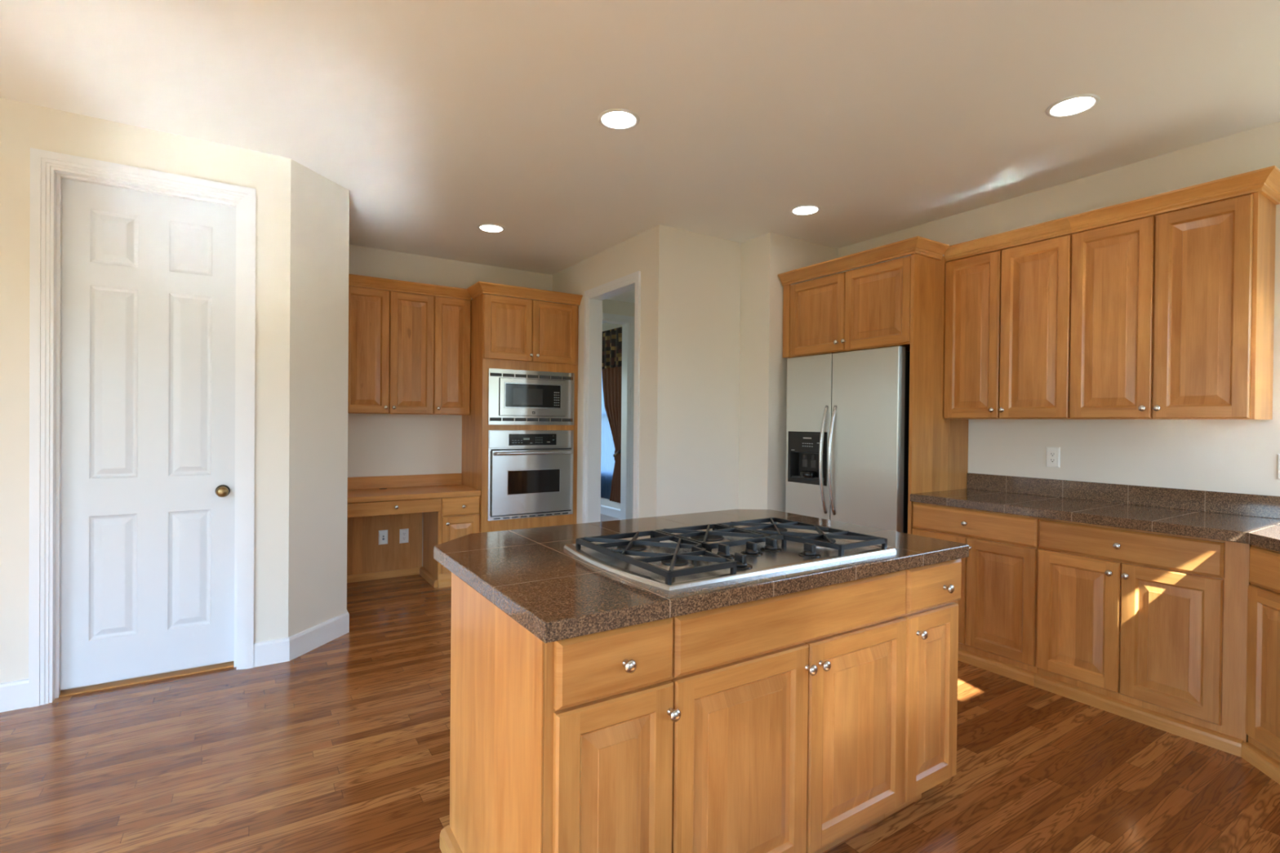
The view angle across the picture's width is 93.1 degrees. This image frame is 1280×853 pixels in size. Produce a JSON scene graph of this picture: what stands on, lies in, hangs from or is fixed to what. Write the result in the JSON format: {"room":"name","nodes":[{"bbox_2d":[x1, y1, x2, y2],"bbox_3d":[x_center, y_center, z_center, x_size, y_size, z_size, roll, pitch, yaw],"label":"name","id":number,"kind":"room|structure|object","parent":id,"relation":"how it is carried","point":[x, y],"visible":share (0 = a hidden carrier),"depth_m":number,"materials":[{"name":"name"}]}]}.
{"room":"kitchen","nodes":[
{"label":"kitchen","id":0,"kind":"room"},
{"bbox_2d":[0,97,290,683],"bbox_3d":[-2.920,-0.089,2.770,2.282,2.768,0.120,0,0,-33],"label":"wall","id":1,"kind":"structure","parent":0,"point":[24,126],"depth_m":2.92,"materials":[{"name":"beige paint"}]},
{"bbox_2d":[0,678,28,712],"bbox_3d":[-3.325,1.219,2.448,1.244,0.128,0.014,0,0,-33],"label":"baseboard","id":2,"kind":"structure","parent":1,"relation":"attached to","point":[14,695],"depth_m":2.75,"materials":[{"name":"white paint"}]},
{"bbox_2d":[28,147,255,707],"bbox_3d":[-2.424,0.011,3.008,0.867,2.553,0.019,0,0,-33],"label":"trim","id":3,"kind":"structure","parent":1,"relation":"attached to","point":[41,161],"depth_m":2.81,"materials":[{"name":"white paint"}]},
{"bbox_2d":[48,166,241,702],"bbox_3d":[-2.462,0.043,3.067,0.739,2.489,0.129,0,0,-33],"label":"trim","id":4,"kind":"structure","parent":1,"relation":"attached to","point":[56,174],"depth_m":2.87,"materials":[{"name":"white paint"}]},
{"bbox_2d":[58,661,234,697],"bbox_3d":[-2.492,1.284,3.105,0.712,0.006,0.090,0,0,-33],"label":"threshold","id":5,"kind":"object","parent":1,"relation":"attached to","point":[227,664],"depth_m":3.08,"materials":[{"name":"brown wood"}]},
{"bbox_2d":[60,178,235,689],"bbox_3d":[-2.463,0.036,3.070,0.712,2.450,0.104,0,0,-33],"label":"door","id":6,"kind":"structure","parent":1,"relation":"in","point":[148,280],"depth_m":3.06,"materials":[{"name":"white paint"}]},
{"bbox_2d":[60,660,234,690],"bbox_3d":[-2.493,-0.014,3.138,1.000,2.600,0.025,0,0,-33],"label":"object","id":7,"kind":"structure","parent":0,"point":[230,660],"depth_m":3.11,"materials":[{"name":"beige paint"}]},
{"bbox_2d":[288,159,349,636],"bbox_3d":[-2.222,-0.097,4.101,0.332,2.758,1.604,0,0,-33],"label":"wall","id":8,"kind":"structure","parent":0,"point":[320,206],"depth_m":3.54,"materials":[{"name":"beige paint"}]},
{"bbox_2d":[253,610,349,667],"bbox_3d":[-1.940,1.224,3.654,0.214,0.128,0.838,1,0,5],"label":"baseboard","id":9,"kind":"structure","parent":8,"relation":"attached to","point":[286,649],"depth_m":3.41,"materials":[{"name":"white paint"}]},
{"bbox_2d":[347,244,552,566],"bbox_3d":[-1.770,-0.102,5.413,2.075,2.758,0.116,0,0,-33],"label":"wall","id":10,"kind":"structure","parent":0,"point":[379,444],"depth_m":5.22,"materials":[{"name":"beige paint"}]},
{"bbox_2d":[347,274,435,414],"bbox_3d":[-2.099,-0.639,4.944,0.772,1.072,0.302,0,0,-33],"label":"upper cabinet","id":11,"kind":"object","parent":10,"relation":"attached to","point":[391,322],"visible":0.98,"depth_m":4.88,"materials":[{"name":"brown wood"}]},
{"bbox_2d":[433,284,471,415],"bbox_3d":[-1.644,-0.636,5.237,0.308,1.072,0.302,0,0,-33],"label":"upper cabinet","id":12,"kind":"object","parent":10,"relation":"attached to","point":[452,305],"visible":0.98,"depth_m":5.14,"materials":[{"name":"brown wood"}]},
{"bbox_2d":[600,323,622,509],"bbox_3d":[0.090,-0.102,7.925,0.120,2.758,5.763,0,0,-33],"label":"wall","id":13,"kind":"structure","parent":0,"point":[606,326],"depth_m":8.62,"materials":[{"name":"beige paint"}]},
{"bbox_2d":[600,373,615,499],"bbox_3d":[-0.681,0.048,8.960,0.012,1.950,1.850,0,0,-33],"label":"sheer curtain","id":14,"kind":"object","parent":13,"relation":"hanging from","point":[607,447],"visible":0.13,"depth_m":8.64,"materials":[{"name":"fabric"}]},
{"bbox_2d":[600,504,620,519],"bbox_3d":[-0.642,1.200,8.929,0.014,0.128,3.110,0,0,-33],"label":"baseboard","id":15,"kind":"structure","parent":13,"relation":"attached to","point":[606,510],"depth_m":8.55,"materials":[{"name":"white paint"}]},
{"bbox_2d":[601,326,622,368],"bbox_3d":[-0.693,-1.077,8.902,0.143,0.533,2.154,0,0,-33],"label":"valance","id":16,"kind":"object","parent":13,"relation":"attached to","point":[611,347],"visible":0.28,"depth_m":8.30,"materials":[{"name":"multicoloured fabric"}]},
{"bbox_2d":[601,365,622,502],"bbox_3d":[-0.385,0.050,8.372,0.106,1.960,0.702,0,0,-33],"label":"curtain","id":17,"kind":"object","parent":16,"relation":"hanging from","point":[611,377],"visible":0.71,"depth_m":8.31,"materials":[{"name":"brown fabric"}]},
{"bbox_2d":[552,224,672,524],"bbox_3d":[-0.511,-0.085,5.483,0.118,2.768,2.541,0,0,-33],"label":"wall","id":18,"kind":"structure","parent":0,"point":[650,252],"depth_m":4.48,"materials":[{"name":"beige paint"}]},
{"bbox_2d":[582,271,640,523],"bbox_3d":[-0.201,0.059,4.984,0.141,2.472,0.882,0,0,-33],"label":"door frame","id":19,"kind":"structure","parent":18,"relation":"in","point":[595,302],"depth_m":5.28,"materials":[{"name":"white paint"}]},
{"bbox_2d":[602,299,635,489],"bbox_3d":[-1.175,-0.100,6.638,3.400,2.768,0.120,0,0,-33],"label":"wall","id":20,"kind":"structure","parent":0,"point":[609,306],"depth_m":7.15,"materials":[{"name":"beige paint"}]},
{"bbox_2d":[602,312,634,519],"bbox_3d":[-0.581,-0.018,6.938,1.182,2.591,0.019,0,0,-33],"label":"trim","id":21,"kind":"structure","parent":20,"relation":"attached to","point":[608,317],"depth_m":7.23,"materials":[{"name":"white paint"}]},
{"bbox_2d":[0,0,1279,323],"bbox_3d":[-1.438,-1.530,4.376,6.900,0.120,10.450,0,0,-33],"label":"ceiling","id":22,"kind":"structure","parent":0,"point":[439,120],"depth_m":2.65,"materials":[{"name":"beige paint"}]},
{"bbox_2d":[477,223,505,232],"bbox_3d":[-1.099,-1.464,4.487,0.198,0.007,0.198,0,0,-33],"label":"recessed light","id":23,"kind":"object","parent":22,"relation":"in","point":[490,228],"visible":1,"depth_m":4.47,"materials":[{"name":"white"}]},
{"bbox_2d":[597,108,639,129],"bbox_3d":[-0.100,-1.443,2.858,0.198,0.007,0.198,0,0,-33],"label":"recessed light","id":24,"kind":"object","parent":22,"relation":"in","point":[613,118],"visible":1,"depth_m":2.85,"materials":[{"name":"white paint"}]},
{"bbox_2d":[790,204,820,215],"bbox_3d":[1.101,-1.440,4.044,0.198,0.007,0.198,0,0,-33],"label":"recessed light","id":25,"kind":"object","parent":22,"relation":"in","point":[802,210],"visible":1,"depth_m":4.03,"materials":[{"name":"white"}]},
{"bbox_2d":[1045,93,1100,117],"bbox_3d":[1.923,-1.423,2.698,0.198,0.007,0.198,0,0,-33],"label":"recessed light","id":26,"kind":"object","parent":22,"relation":"in","point":[1076,104],"visible":1,"depth_m":2.69,"materials":[{"name":"white"}]},
{"bbox_2d":[0,513,1279,852],"bbox_3d":[-1.465,1.337,4.396,6.900,0.100,10.450,0,0,-33],"label":"floor","id":27,"kind":"structure","parent":0,"point":[342,745],"depth_m":2.33,"materials":[{"name":"brown wood"}]},
{"bbox_2d":[346,473,480,582],"bbox_3d":[-1.910,0.849,4.922,1.083,0.860,0.581,0,0,-33],"label":"desk","id":28,"kind":"object","parent":27,"relation":"on","point":[375,504],"visible":0.83,"depth_m":5.03,"materials":[{"name":"brown wood"}]},
{"bbox_2d":[378,529,387,544],"bbox_3d":[-2.153,0.930,5.090,0.073,0.120,0.009,0,0,-33],"label":"wall outlet","id":29,"kind":"object","parent":28,"relation":"attached to","point":[383,535],"visible":1,"depth_m":5.09,"materials":[{"name":"white plastic"}]},
{"bbox_2d":[399,528,408,543],"bbox_3d":[-2.014,0.935,5.180,0.073,0.120,0.009,0,0,-33],"label":"wall outlet","id":30,"kind":"object","parent":28,"relation":"attached to","point":[403,533],"visible":1,"depth_m":5.18,"materials":[{"name":"white plastic"}]},
{"bbox_2d":[419,495,479,587],"bbox_3d":[-1.602,0.923,5.108,0.363,0.716,0.556,0,0,-33],"label":"base cabinet","id":31,"kind":"object","parent":27,"relation":"on","point":[459,517],"visible":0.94,"depth_m":4.92,"materials":[{"name":"brown wood"}]},
{"bbox_2d":[461,281,582,533],"bbox_3d":[-1.086,0.058,5.401,0.934,2.452,0.644,0,0,-33],"label":"tall cabinet","id":32,"kind":"object","parent":27,"relation":"on","point":[508,333],"visible":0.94,"depth_m":5.16,"materials":[{"name":"brown wood"}]},
{"bbox_2d":[487,430,573,520],"bbox_3d":[-1.039,0.404,5.382,0.776,0.746,0.605,0,0,-33],"label":"wall oven","id":33,"kind":"object","parent":32,"relation":"in","point":[530,473],"visible":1,"depth_m":5.16,"materials":[{"name":"grey metal"}]},
{"bbox_2d":[487,368,574,425],"bbox_3d":[-1.018,-0.247,5.354,0.780,0.462,0.419,0,0,-33],"label":"microwave","id":34,"kind":"object","parent":32,"relation":"in","point":[515,397],"visible":1,"depth_m":5.17,"materials":[{"name":"silver metal"}]},
{"bbox_2d":[439,572,681,852],"bbox_3d":[-0.260,0.883,1.670,0.370,0.869,0.760,0,0,-33],"label":"base cabinet","id":35,"kind":"object","parent":27,"relation":"on","point":[566,745],"visible":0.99,"depth_m":1.42,"materials":[{"name":"brown wood"}]},
{"bbox_2d":[670,569,906,852],"bbox_3d":[0.290,0.886,2.023,0.936,0.869,0.760,0,0,-33],"label":"base cabinet","id":36,"kind":"object","parent":27,"relation":"on","point":[788,736],"visible":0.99,"depth_m":1.70,"materials":[{"name":"brown wood"}]},
{"bbox_2d":[433,509,968,643],"bbox_3d":[0.194,0.427,2.144,1.616,0.044,1.067,0,0,-33],"label":"countertop","id":37,"kind":"structure","parent":36,"relation":"on","point":[528,574],"depth_m":1.69,"materials":[{"name":"stone"}]},
{"bbox_2d":[564,517,896,593],"bbox_3d":[0.293,0.384,1.982,0.968,0.047,0.594,0,0,-33],"label":"gas cooktop","id":38,"kind":"object","parent":37,"relation":"in","point":[677,559],"visible":1,"depth_m":1.87,"materials":[{"name":"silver metal"}]},
{"bbox_2d":[785,346,910,533],"bbox_3d":[1.571,0.408,4.284,0.700,1.818,0.926,0,0,-33],"label":"refrigerator","id":39,"kind":"object","parent":27,"relation":"on","point":[847,420],"visible":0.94,"depth_m":4.03,"materials":[{"name":"silver metal"}]},
{"bbox_2d":[777,235,968,533],"bbox_3d":[1.617,0.092,4.270,0.684,2.452,1.139,0,0,-33],"label":"tall cabinet","id":40,"kind":"object","parent":27,"relation":"on","point":[900,301],"visible":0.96,"depth_m":3.86,"materials":[{"name":"brown wood"}]},
{"bbox_2d":[884,558,961,817],"bbox_3d":[0.823,0.889,2.366,0.326,0.869,0.760,0,0,-33],"label":"base cabinet","id":41,"kind":"object","parent":27,"relation":"on","point":[933,591],"visible":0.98,"depth_m":2.06,"materials":[{"name":"brown wood"}]},
{"bbox_2d":[911,502,1039,686],"bbox_3d":[2.086,0.894,3.560,0.654,0.866,0.701,0,0,-33],"label":"base cabinet","id":42,"kind":"object","parent":27,"relation":"on","point":[997,604],"visible":0.52,"depth_m":3.28,"materials":[{"name":"brown wood"}]},
{"bbox_2d":[910,488,1279,551],"bbox_3d":[2.168,0.446,2.368,1.812,0.046,2.785,0,0,-33],"label":"countertop","id":43,"kind":"structure","parent":42,"relation":"on","point":[1263,532],"depth_m":2.93,"materials":[{"name":"stone"}]},
{"bbox_2d":[1034,517,1251,756],"bbox_3d":[2.487,0.903,2.936,0.654,0.866,0.777,0,0,-33],"label":"base cabinet","id":44,"kind":"object","parent":27,"relation":"on","point":[1147,628],"visible":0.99,"depth_m":2.72,"materials":[{"name":"brown wood"}]},
{"bbox_2d":[1240,545,1279,784],"bbox_3d":[2.764,0.912,1.916,0.912,0.866,0.930,1,0,12],"label":"base cabinet","id":45,"kind":"object","parent":27,"relation":"on","point":[1262,749],"visible":0.98,"depth_m":2.37,"materials":[{"name":"brown wood"}]},
{"bbox_2d":[669,227,837,515],"bbox_3d":[0.927,-0.071,4.776,1.537,2.758,0.440,0,0,-33],"label":"wall column","id":46,"kind":"structure","parent":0,"point":[729,366],"depth_m":4.62,"materials":[{"name":"beige paint"}]},
{"bbox_2d":[837,121,1279,496],"bbox_3d":[2.697,-0.044,3.348,0.130,2.758,3.877,0,0,-33],"label":"wall","id":47,"kind":"structure","parent":0,"point":[1222,455],"depth_m":3.27,"materials":[{"name":"beige paint"}]},
{"bbox_2d":[943,217,1075,419],"bbox_3d":[2.232,-0.584,3.633,0.344,1.080,0.702,0,0,-33],"label":"upper cabinet","id":48,"kind":"object","parent":47,"relation":"attached to","point":[1007,329],"visible":0.99,"depth_m":3.52,"materials":[{"name":"brown wood"}]},
{"bbox_2d":[1046,446,1060,467],"bbox_3d":[2.451,0.181,3.601,0.009,0.120,0.073,0,0,-33],"label":"wall outlet","id":49,"kind":"object","parent":47,"relation":"attached to","point":[1053,454],"visible":1,"depth_m":3.60,"materials":[{"name":"white plastic"}]},
{"bbox_2d":[1049,451,1055,462],"bbox_3d":[2.448,0.181,3.599,0.002,0.067,0.033,0,0,-33],"label":"socket","id":50,"kind":"object","parent":49,"relation":"attached to","point":[1052,454],"depth_m":3.60,"materials":[{"name":"white plastic"}]},
{"bbox_2d":[966,472,1279,519],"bbox_3d":[2.924,0.374,2.852,0.019,0.104,2.783,0,0,-33],"label":"backsplash","id":51,"kind":"structure","parent":47,"relation":"attached to","point":[1228,503],"depth_m":3.25,"materials":[{"name":"stone"}]},
{"bbox_2d":[1067,165,1279,419],"bbox_3d":[2.634,-0.576,3.009,0.344,1.080,0.779,0,0,-33],"label":"upper cabinet","id":52,"kind":"object","parent":47,"relation":"attached to","point":[1172,292],"visible":1,"depth_m":2.89,"materials":[{"name":"brown wood"}]},
{"bbox_2d":[1276,453,1279,479],"bbox_3d":[2.975,0.186,2.785,0.009,0.120,0.073,0,0,-33],"label":"wall outlet","id":53,"kind":"object","parent":47,"relation":"attached to","point":[1278,455],"visible":1,"depth_m":2.81,"materials":[{"name":"white plastic"}]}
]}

